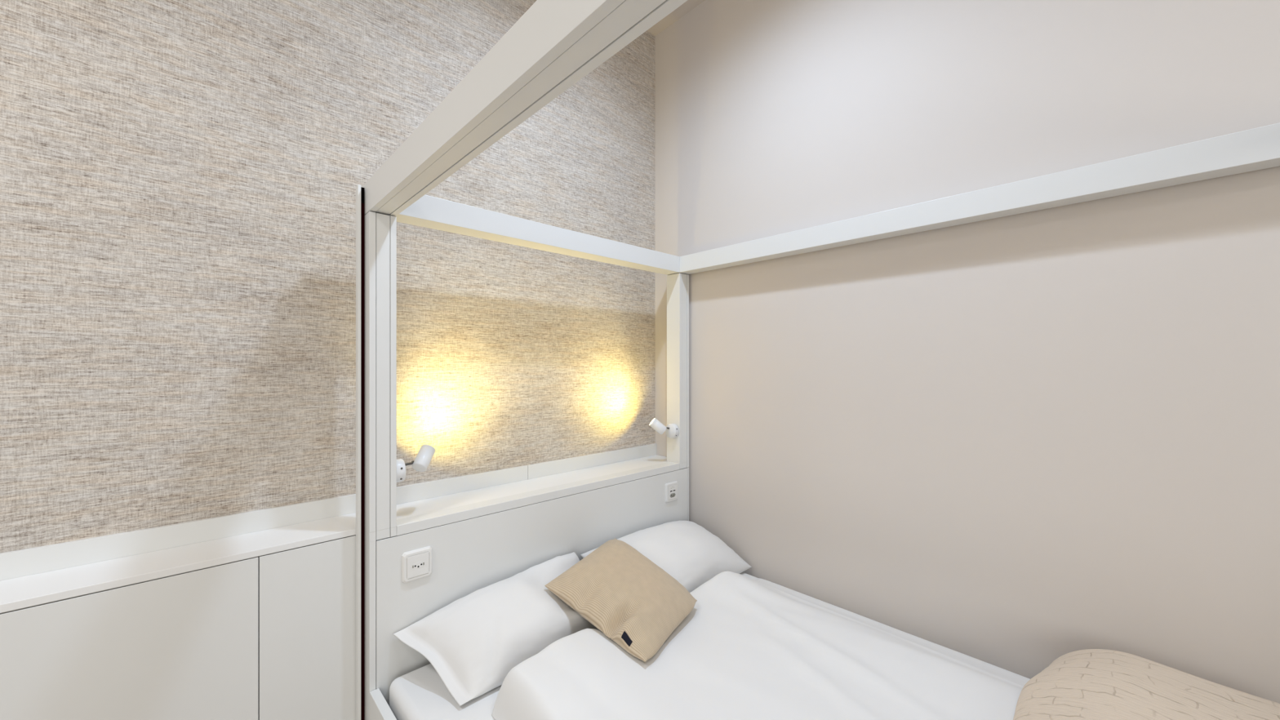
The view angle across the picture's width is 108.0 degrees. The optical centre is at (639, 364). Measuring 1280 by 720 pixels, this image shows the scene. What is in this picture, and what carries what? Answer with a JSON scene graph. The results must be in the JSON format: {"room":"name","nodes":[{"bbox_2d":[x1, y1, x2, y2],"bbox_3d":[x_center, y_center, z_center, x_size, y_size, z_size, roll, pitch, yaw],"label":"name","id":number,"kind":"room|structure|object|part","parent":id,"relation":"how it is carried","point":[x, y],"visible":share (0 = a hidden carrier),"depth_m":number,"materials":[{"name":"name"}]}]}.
{"room":"bedroom","nodes":[
{"label":"bedroom","id":0,"kind":"room"},
{"bbox_2d":[0,0,654,553],"bbox_3d":[-1.467,-0.193,1.248,4.408,3.386,0.100,0,0,-44],"label":"wall","id":1,"kind":"structure","parent":0,"point":[179,179],"depth_m":1.45,"materials":[{"name":"paper"}]},
{"bbox_2d":[0,465,528,580],"bbox_3d":[-1.727,0.483,0.921,3.379,0.063,0.013,0,0,-44],"label":"trim","id":2,"kind":"structure","parent":1,"relation":"attached to","point":[32,561],"depth_m":1.36,"materials":[{"name":"white paint"}]},
{"bbox_2d":[527,443,656,479],"bbox_3d":[-0.207,0.483,2.377,0.827,0.063,0.013,0,0,-44],"label":"trim","id":3,"kind":"structure","parent":1,"relation":"attached to","point":[563,465],"depth_m":2.32,"materials":[{"name":"white paint"}]},
{"bbox_2d":[647,0,705,35],"bbox_3d":[0.216,-1.936,-0.509,4.408,0.100,4.966,0,0,-44],"label":"ceiling","id":4,"kind":"structure","parent":0,"point":[689,5],"depth_m":2.51,"materials":[{"name":"beige paint"}]},
{"bbox_2d":[654,0,1279,703],"bbox_3d":[1.806,-0.193,0.945,0.100,3.386,4.866,0,0,-44],"label":"wall","id":5,"kind":"structure","parent":0,"point":[1018,443],"depth_m":1.55,"materials":[{"name":"beige paint"}]},
{"bbox_3d":[0.216,1.550,-0.509,4.408,0.100,4.966,0,0,-44],"label":"floor","id":6,"kind":"structure","parent":0,"visible":0},
{"bbox_2d":[0,534,355,719],"bbox_3d":[-1.129,1.017,1.365,1.198,0.966,0.195,0,0,-44],"label":"base cabinet","id":7,"kind":"object","parent":6,"relation":"on","point":[271,636],"visible":0.53,"depth_m":1.21,"materials":[{"name":"white paint"}]},
{"bbox_3d":[-1.285,0.987,1.094,0.598,0.902,0.019,0,0,-44],"label":"door","id":8,"kind":"part","parent":7,"relation":"part of","materials":[{"name":"white paint"}]},
{"bbox_3d":[-0.852,0.987,1.509,0.598,0.902,0.019,0,0,-44],"label":"door","id":9,"kind":"part","parent":7,"relation":"part of","materials":[{"name":"white paint"}]},
{"bbox_2d":[0,454,668,613],"bbox_3d":[-1.364,0.524,1.141,4.206,0.018,0.197,0,0,-44],"label":"ledge","id":10,"kind":"structure","parent":7,"relation":"on","point":[23,592],"depth_m":1.29,"materials":[{"name":"white wood"}]},
{"bbox_2d":[355,0,1279,719],"bbox_3d":[0.389,0.465,1.226,1.529,2.070,2.152,0,0,-44],"label":"canopy bed","id":11,"kind":"object","parent":6,"relation":"on","point":[555,44],"visible":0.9,"depth_m":1.46,"materials":[{"name":"white paint"}]},
{"bbox_3d":[-0.832,0.515,1.482,0.077,1.970,0.092,0,0,-44],"label":"post","id":12,"kind":"part","parent":11,"relation":"part of","materials":[{"name":"white paint"}]},
{"bbox_3d":[-0.134,1.160,0.716,0.026,0.320,1.978,0,0,-44],"label":"rail","id":13,"kind":"part","parent":11,"relation":"part of","materials":[{"name":"white paint"}]},
{"bbox_2d":[396,444,435,482],"bbox_3d":[-0.762,0.330,1.567,0.078,0.104,0.170,0,0,28],"label":"reading lamp","id":14,"kind":"object","parent":11,"relation":"attached to","point":[424,455],"visible":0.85,"depth_m":1.57,"materials":[{"name":"white metal"}]},
{"bbox_3d":[-0.775,0.331,1.555,0.013,0.013,0.054,0,0,21],"label":"arm","id":15,"kind":"part","parent":14,"relation":"part of","materials":[{"name":"grey metal"}]},
{"bbox_2d":[401,546,432,583],"bbox_3d":[-0.724,0.651,1.514,0.095,0.099,0.011,0,0,-44],"label":"wall socket","id":16,"kind":"object","parent":11,"relation":"attached to","point":[416,564],"visible":1,"depth_m":1.51,"materials":[{"name":"white plastic"}]},
{"bbox_2d":[411,560,425,568],"bbox_3d":[-0.720,0.651,1.510,0.043,0.019,0.001,0,0,-44],"label":"socket","id":17,"kind":"object","parent":16,"relation":"attached to","point":[415,564],"depth_m":1.51,"materials":[{"name":"white plastic"}]},
{"bbox_3d":[-0.305,1.012,1.970,1.475,0.935,0.067,0,0,-44],"label":"headboard panel","id":18,"kind":"part","parent":11,"relation":"part of","materials":[{"name":"white paint"}]},
{"bbox_3d":[-0.306,0.528,1.968,1.354,0.032,0.066,0,0,-44],"label":"headboard rail","id":19,"kind":"part","parent":11,"relation":"part of","materials":[{"name":"white paint"}]},
{"bbox_2d":[389,572,758,719],"bbox_3d":[0.414,1.083,1.226,1.438,0.233,1.951,0,0,-44],"label":"mattress","id":20,"kind":"object","parent":11,"relation":"on","point":[420,694],"visible":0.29,"depth_m":1.35,"materials":[{"name":"white fabric"}]},
{"bbox_2d":[392,551,600,706],"bbox_3d":[-0.399,0.858,1.583,0.725,0.214,0.349,0,0,-44],"label":"pillow","id":21,"kind":"object","parent":20,"relation":"on","point":[473,642],"visible":0.71,"depth_m":1.46,"materials":[{"name":"white fabric"}]},
{"bbox_2d":[580,520,751,592],"bbox_3d":[0.138,0.850,2.072,0.722,0.229,0.404,0,0,-44],"label":"pillow","id":22,"kind":"object","parent":20,"relation":"on","point":[692,555],"visible":0.55,"depth_m":2.00,"materials":[{"name":"white fabric"}]},
{"bbox_2d":[491,571,1030,719],"bbox_3d":[0.450,0.892,1.286,1.248,0.144,1.235,0,0,-44],"label":"duvet","id":23,"kind":"object","parent":20,"relation":"on","point":[747,648],"visible":0.8,"depth_m":1.29,"materials":[{"name":"white fabric"}]},
{"bbox_2d":[544,538,697,662],"bbox_3d":[-0.053,0.797,1.634,0.420,0.174,0.571,0,0,-44],"label":"cushion","id":24,"kind":"object","parent":23,"relation":"on","point":[632,600],"visible":1,"depth_m":1.54,"materials":[{"name":"beige fabric"}]},
{"bbox_2d":[1013,648,1279,719],"bbox_3d":[0.909,0.866,0.765,1.372,0.192,0.538,0,0,-44],"label":"quilted throw","id":25,"kind":"object","parent":20,"relation":"on","point":[1087,684],"visible":1,"depth_m":1.11,"materials":[{"name":"beige fabric"}]},
{"bbox_2d":[648,417,679,438],"bbox_3d":[0.123,0.328,2.425,0.156,0.107,0.076,0,0,-8],"label":"reading lamp","id":26,"kind":"object","parent":11,"relation":"attached to","point":[672,430],"visible":1,"depth_m":2.40,"materials":[{"name":"white metal"}]},
{"bbox_2d":[664,480,678,502],"bbox_3d":[0.163,0.646,2.363,0.095,0.099,0.011,0,0,-44],"label":"wall socket","id":27,"kind":"object","parent":11,"relation":"attached to","point":[671,489],"visible":1,"depth_m":2.35,"materials":[{"name":"white plastic"}]},
{"bbox_3d":[0.202,0.511,2.472,0.076,1.977,0.092,0,0,-44],"label":"post","id":28,"kind":"part","parent":11,"relation":"part of","materials":[{"name":"white paint"}]}
]}

